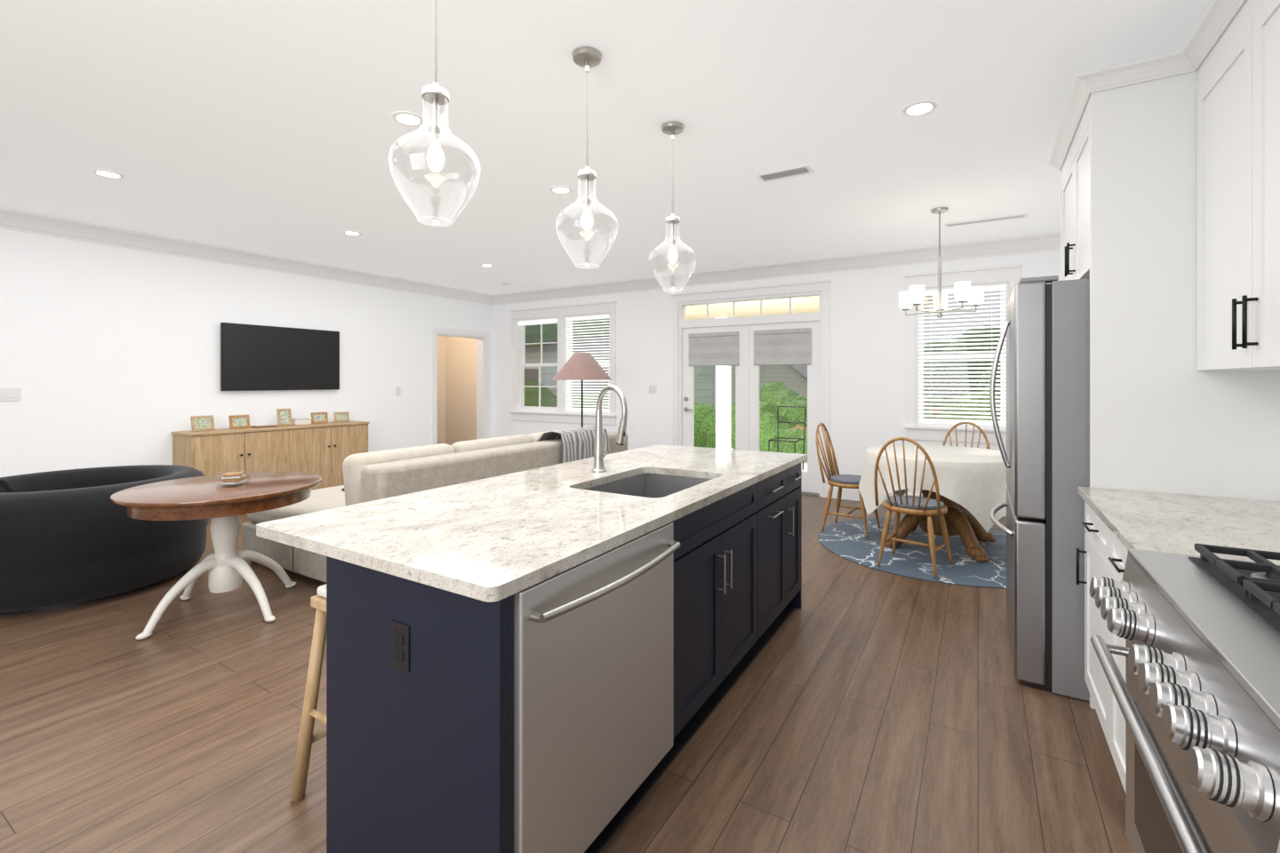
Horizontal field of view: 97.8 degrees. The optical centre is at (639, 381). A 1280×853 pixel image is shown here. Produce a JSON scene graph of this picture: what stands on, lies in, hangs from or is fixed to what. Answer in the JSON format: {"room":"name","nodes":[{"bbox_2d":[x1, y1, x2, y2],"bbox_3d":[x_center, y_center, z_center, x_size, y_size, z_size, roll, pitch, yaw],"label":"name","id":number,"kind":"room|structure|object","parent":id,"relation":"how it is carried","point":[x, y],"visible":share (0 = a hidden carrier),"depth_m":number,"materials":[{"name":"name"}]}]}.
{"room":"open-plan kitchen","nodes":[
{"label":"open-plan kitchen","id":0,"kind":"room"},
{"bbox_2d":[0,228,493,477],"bbox_3d":[-4.967,-0.030,5.311,0.160,2.780,9.460,0,0,31],"label":"wall","id":1,"kind":"structure","parent":0,"point":[112,351],"depth_m":5.52,"materials":[{"name":"white paint"}]},
{"bbox_2d":[0,387,21,401],"bbox_3d":[-5.259,0.111,4.664,0.009,0.112,0.115,0,0,31],"label":"switch","id":2,"kind":"object","parent":1,"relation":"attached to","point":[6,394],"visible":1,"depth_m":4.66,"materials":[{"name":"white plastic"}]},
{"bbox_2d":[220,322,339,391],"bbox_3d":[-4.127,-0.260,6.480,0.060,0.730,1.280,0,0,31],"label":"wall-mounted tv","id":3,"kind":"object","parent":1,"relation":"attached to","point":[253,357],"visible":1,"depth_m":6.37,"materials":[{"name":"black"}]},
{"bbox_2d":[395,387,400,395],"bbox_3d":[-3.371,0.140,7.782,0.009,0.115,0.075,0,0,31],"label":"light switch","id":4,"kind":"object","parent":1,"relation":"attached to","point":[397,389],"visible":1,"depth_m":7.78,"materials":[{"name":"white plastic"}]},
{"bbox_2d":[431,326,488,445],"bbox_3d":[-2.855,0.274,8.773,0.182,2.168,1.130,0,0,31],"label":"trim","id":5,"kind":"structure","parent":1,"relation":"attached to","point":[482,343],"depth_m":9.13,"materials":[{"name":"white"}]},
{"bbox_2d":[0,207,1060,304],"bbox_3d":[-1.461,-1.343,3.282,7.936,0.150,9.296,0,0,31],"label":"crown molding","id":6,"kind":"structure","parent":1,"relation":"attached to","point":[10,219],"depth_m":6.22,"materials":[{"name":"white"}]},
{"bbox_2d":[831,487,1006,517],"bbox_3d":[-1.461,1.292,3.282,7.936,0.134,9.296,0,0,31],"label":"baseboard","id":7,"kind":"structure","parent":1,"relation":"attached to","point":[847,494],"depth_m":6.36,"materials":[{"name":"white"}]},
{"bbox_2d":[437,336,476,445],"bbox_3d":[-3.719,-0.030,9.208,1.738,2.980,2.700,0,0,31],"label":"doorway","id":8,"kind":"structure","parent":0,"point":[456,356],"depth_m":10.52,"materials":[{"name":"beige paint"}]},
{"bbox_2d":[0,495,1130,852],"bbox_3d":[-1.498,1.410,3.222,8.540,0.100,9.760,0,0,31],"label":"floor","id":9,"kind":"structure","parent":0,"point":[887,713],"depth_m":2.13,"materials":[{"name":"brown wood"}]},
{"bbox_2d":[0,464,208,615],"bbox_3d":[-3.763,1.005,3.787,1.360,0.710,1.339,0,0,31],"label":"sofa","id":10,"kind":"object","parent":9,"relation":"on","point":[64,543],"visible":0.81,"depth_m":3.35,"materials":[{"name":"black fabric"}]},
{"bbox_2d":[109,472,322,639],"bbox_3d":[-2.459,0.988,3.313,1.000,0.745,1.000,0,0,31],"label":"round table","id":11,"kind":"object","parent":9,"relation":"on","point":[196,498],"visible":1,"depth_m":3.19,"materials":[{"name":"brown wood"}]},
{"bbox_2d":[220,471,246,484],"bbox_3d":[-2.406,0.572,3.304,0.122,0.085,0.122,0,0,5],"label":"caddy","id":12,"kind":"object","parent":11,"relation":"on","point":[230,477],"visible":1,"depth_m":3.27,"materials":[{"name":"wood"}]},
{"bbox_2d":[171,420,369,490],"bbox_3d":[-4.024,0.932,6.266,0.440,0.855,1.854,0,0,31],"label":"credenza","id":13,"kind":"object","parent":9,"relation":"on","point":[319,449],"visible":0.59,"depth_m":6.04,"materials":[{"name":"brown wood"}]},
{"bbox_2d":[190,415,215,431],"bbox_3d":[-4.458,0.427,5.676,0.085,0.151,0.200,0,0,23],"label":"picture frame","id":14,"kind":"object","parent":13,"relation":"on","point":[198,423],"visible":1,"depth_m":5.66,"materials":[{"name":"brown wood"}]},
{"bbox_2d":[228,415,250,429],"bbox_3d":[-4.284,0.432,5.959,0.080,0.141,0.190,0,0,27],"label":"picture frame","id":15,"kind":"object","parent":13,"relation":"on","point":[236,421],"visible":1,"depth_m":5.94,"materials":[{"name":"brown wood"}]},
{"bbox_2d":[250,424,277,428],"bbox_3d":[-4.142,0.496,6.133,0.200,0.017,0.200,0,0,31],"label":"tray","id":16,"kind":"object","parent":13,"relation":"on","point":[261,426],"depth_m":6.08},
{"bbox_2d":[276,408,292,425],"bbox_3d":[-4.057,0.407,6.354,0.102,0.190,0.140,0,0,35],"label":"picture frame","id":17,"kind":"object","parent":13,"relation":"on","point":[284,415],"visible":1,"depth_m":6.33,"materials":[{"name":"brown wood"}]},
{"bbox_2d":[291,417,311,425],"bbox_3d":[-3.947,0.466,6.494,0.130,0.077,0.190,0,0,31],"label":"box","id":18,"kind":"object","parent":13,"relation":"on","point":[295,421],"depth_m":6.45,"materials":[{"name":"white"}]},
{"bbox_2d":[311,412,327,423],"bbox_3d":[-3.844,0.437,6.681,0.076,0.131,0.180,0,0,39],"label":"picture frame","id":19,"kind":"object","parent":13,"relation":"on","point":[316,417],"visible":1,"depth_m":6.66,"materials":[{"name":"brown wood"}]},
{"bbox_2d":[333,411,349,422],"bbox_3d":[-3.701,0.442,6.912,0.072,0.121,0.170,0,0,41],"label":"picture frame","id":20,"kind":"object","parent":13,"relation":"on","point":[339,417],"visible":1,"depth_m":6.89,"materials":[{"name":"brown wood"}]},
{"bbox_2d":[289,584,326,801],"bbox_3d":[-0.869,1.020,1.953,0.338,0.684,0.528,0,0,31],"label":"bar stool","id":21,"kind":"object","parent":9,"relation":"on","point":[310,714],"visible":0.23,"depth_m":1.82,"materials":[{"name":"brown wood"}]},
{"bbox_2d":[242,426,627,583],"bbox_3d":[-1.522,0.893,4.902,1.758,0.933,2.750,0,0,31],"label":"sofa","id":22,"kind":"object","parent":9,"relation":"on","point":[373,476],"visible":0.32,"depth_m":3.94,"materials":[{"name":"beige fabric"}]},
{"bbox_2d":[256,384,806,852],"bbox_3d":[-0.063,0.687,2.522,1.089,1.345,2.550,0,0,31],"label":"kitchen island","id":23,"kind":"object","parent":9,"relation":"on","point":[515,661],"visible":1,"depth_m":1.53,"materials":[{"name":"stone"}]},
{"bbox_2d":[552,352,611,427],"bbox_3d":[-0.645,0.522,6.213,0.670,1.675,0.670,0,0,31],"label":"floor lamp","id":24,"kind":"object","parent":9,"relation":"on","point":[580,366],"visible":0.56,"depth_m":6.04,"materials":[{"name":"pink fabric"}]},
{"bbox_2d":[817,518,1006,588],"bbox_3d":[2.446,1.357,4.598,1.870,0.005,1.870,0,0,31],"label":"round rug","id":25,"kind":"object","parent":9,"relation":"on","point":[847,540],"visible":0.46,"depth_m":4.37,"materials":[{"name":"blue fabric"}]},
{"bbox_2d":[816,423,880,538],"bbox_3d":[1.875,0.866,5.064,0.489,0.958,0.432,0,0,37],"label":"dining chair","id":26,"kind":"object","parent":25,"relation":"on","point":[840,481],"visible":0.9,"depth_m":5.05,"materials":[{"name":"brown wood"}]},
{"bbox_2d":[874,437,952,578],"bbox_3d":[1.975,0.866,4.042,0.432,0.958,0.489,0,0,41],"label":"dining chair","id":27,"kind":"object","parent":25,"relation":"on","point":[908,505],"visible":1,"depth_m":3.95,"materials":[{"name":"brown wood"}]},
{"bbox_2d":[858,444,1007,562],"bbox_3d":[2.486,0.964,4.597,1.262,0.759,1.270,0,0,31],"label":"dining table","id":28,"kind":"object","parent":25,"relation":"on","point":[972,482],"visible":0.77,"depth_m":4.26,"materials":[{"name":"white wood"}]},
{"bbox_2d":[942,422,990,449],"bbox_3d":[2.971,0.866,5.168,0.432,0.958,0.489,0,0,41],"label":"dining chair","id":29,"kind":"object","parent":25,"relation":"on","point":[960,423],"visible":0.24,"depth_m":5.31,"materials":[{"name":"brown wood"}]},
{"bbox_2d":[989,275,1089,701],"bbox_3d":[2.235,0.449,2.686,0.939,1.822,0.910,0,0,31],"label":"fridge","id":30,"kind":"object","parent":9,"relation":"on","point":[1046,327],"visible":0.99,"depth_m":2.44,"materials":[{"name":"grey metal"}]},
{"bbox_2d":[1048,0,1279,709],"bbox_3d":[1.259,0.048,0.761,0.668,2.625,5.407,0,0,31],"label":"cabinet surround","id":31,"kind":"object","parent":9,"relation":"on","point":[1169,164],"visible":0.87,"depth_m":2.17,"materials":[{"name":"white"}]},
{"bbox_2d":[1076,486,1279,791],"bbox_3d":[1.847,0.900,1.734,0.669,0.920,1.025,0,0,31],"label":"base cabinet","id":32,"kind":"object","parent":9,"relation":"on","point":[1116,522],"visible":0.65,"depth_m":1.86,"materials":[{"name":"white"}]},
{"bbox_2d":[1089,544,1279,852],"bbox_3d":[1.286,0.879,0.925,0.740,0.962,0.915,0,0,31],"label":"range","id":33,"kind":"object","parent":9,"relation":"on","point":[1198,700],"visible":1,"depth_m":0.99,"materials":[{"name":"silver metal"}]},
{"bbox_2d":[0,0,1213,295],"bbox_3d":[-1.461,-1.480,3.282,8.540,0.120,9.900,0,0,31],"label":"ceiling","id":34,"kind":"structure","parent":0,"point":[268,127],"depth_m":3.09,"materials":[{"name":"white paint"}]},
{"bbox_2d":[91,168,124,178],"bbox_3d":[-3.630,-1.415,3.812,0.164,0.009,0.164,0,0,31],"label":"recessed light","id":35,"kind":"object","parent":34,"relation":"in","point":[99,172],"visible":1,"depth_m":3.81,"materials":[{"name":"white plastic"}]},
{"bbox_2d":[342,230,361,235],"bbox_3d":[-2.753,-1.415,5.338,0.164,0.009,0.164,0,0,31],"label":"recessed light","id":36,"kind":"object","parent":34,"relation":"in","point":[347,232],"visible":1,"depth_m":5.33,"materials":[{"name":"white"}]},
{"bbox_2d":[392,111,424,126],"bbox_3d":[-1.250,-1.415,3.013,0.164,0.009,0.164,0,0,31],"label":"recessed light","id":37,"kind":"object","parent":34,"relation":"in","point":[411,118],"visible":1,"depth_m":3.01,"materials":[{"name":"white plastic"}]},
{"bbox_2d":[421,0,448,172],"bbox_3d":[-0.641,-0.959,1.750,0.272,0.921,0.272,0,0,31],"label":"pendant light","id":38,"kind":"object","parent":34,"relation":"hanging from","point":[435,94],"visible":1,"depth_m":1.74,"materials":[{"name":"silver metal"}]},
{"bbox_2d":[480,263,494,266],"bbox_3d":[-1.862,-1.415,6.809,0.164,0.009,0.164,0,0,31],"label":"recessed light","id":39,"kind":"object","parent":34,"relation":"in","point":[484,264],"visible":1,"depth_m":6.81,"materials":[{"name":"white"}]},
{"bbox_2d":[502,281,511,285],"bbox_3d":[-1.915,-1.403,8.034,0.144,0.032,0.144,0,0,31],"label":"smoke detector","id":40,"kind":"object","parent":34,"relation":"attached to","point":[503,283],"visible":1,"depth_m":7.99,"materials":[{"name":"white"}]},
{"bbox_2d":[549,185,572,193],"bbox_3d":[-0.585,-1.415,4.130,0.164,0.009,0.164,0,0,31],"label":"recessed light","id":41,"kind":"object","parent":34,"relation":"in","point":[556,188],"visible":1,"depth_m":4.13,"materials":[{"name":"white plastic"}]},
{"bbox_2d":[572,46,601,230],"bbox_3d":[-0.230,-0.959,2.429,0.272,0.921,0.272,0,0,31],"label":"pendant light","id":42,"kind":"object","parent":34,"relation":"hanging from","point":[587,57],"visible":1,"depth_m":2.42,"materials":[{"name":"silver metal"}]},
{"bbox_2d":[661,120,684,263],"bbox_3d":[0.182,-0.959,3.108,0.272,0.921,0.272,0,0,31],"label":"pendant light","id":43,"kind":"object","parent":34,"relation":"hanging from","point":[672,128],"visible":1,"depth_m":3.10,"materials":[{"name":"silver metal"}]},
{"bbox_2d":[755,164,814,183],"bbox_3d":[0.986,-1.415,3.810,0.360,0.008,0.160,0,0,31],"label":"ceiling vent","id":44,"kind":"object","parent":34,"relation":"in","point":[802,170],"visible":1,"depth_m":3.81,"materials":[{"name":"white metal"}]},
{"bbox_2d":[902,99,937,116],"bbox_3d":[1.451,-1.415,2.897,0.164,0.009,0.164,0,0,31],"label":"recessed light","id":45,"kind":"object","parent":34,"relation":"in","point":[927,106],"visible":1,"depth_m":2.89,"materials":[{"name":"white plastic"}]},
{"bbox_2d":[898,207,983,318],"bbox_3d":[2.483,-0.970,4.626,0.629,0.899,0.610,0,0,31],"label":"dining chandelier","id":46,"kind":"object","parent":34,"relation":"hanging from","point":[964,292],"visible":1,"depth_m":4.54,"materials":[{"name":"white glass"}]},
{"bbox_2d":[944,213,1027,227],"bbox_3d":[3.037,-1.415,4.918,0.620,0.008,0.120,0,0,31],"label":"ceiling vent","id":47,"kind":"object","parent":34,"relation":"in","point":[1023,215],"visible":1,"depth_m":4.91,"materials":[{"name":"white metal"}]},
{"bbox_2d":[493,249,1060,495],"bbox_3d":[0.989,-0.030,7.327,8.260,2.780,0.160,0,0,31],"label":"wall","id":48,"kind":"structure","parent":0,"point":[868,323],"depth_m":6.45,"materials":[{"name":"white paint"}]},
{"bbox_2d":[509,300,616,424],"bbox_3d":[-1.187,-0.265,8.609,2.070,1.790,0.215,0,0,31],"label":"window","id":49,"kind":"structure","parent":48,"relation":"in","point":[530,413],"depth_m":8.53,"materials":[{"name":"white wood"}]},
{"bbox_2d":[648,384,656,393],"bbox_3d":[0.175,0.110,7.721,0.120,0.115,0.009,0,0,31],"label":"switch","id":50,"kind":"object","parent":48,"relation":"attached to","point":[652,388],"visible":1,"depth_m":7.71,"materials":[{"name":"white plastic"}]},
{"bbox_2d":[670,279,831,497],"bbox_3d":[1.358,0.089,7.077,2.100,2.538,0.198,0,0,31],"label":"door frame","id":51,"kind":"structure","parent":48,"relation":"attached to","point":[747,343],"depth_m":7.00,"materials":[{"name":"white wood"}]},
{"bbox_2d":[903,264,1022,444],"bbox_3d":[3.363,-0.265,5.853,1.070,1.790,0.215,0,0,31],"label":"window","id":52,"kind":"structure","parent":48,"relation":"in","point":[916,427],"depth_m":5.85,"materials":[{"name":"white painted wood"}]},
{"label":"outside","id":53,"kind":"structure","parent":0,"visible":0},
{"bbox_2d":[524,296,999,471],"bbox_3d":[58.762,-1.557,97.028,240.000,12.234,213.130,0,0,31],"label":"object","id":54,"kind":"structure","parent":53,"point":[782,388],"depth_m":12.19,"materials":[{"name":"green plant"}]}
]}

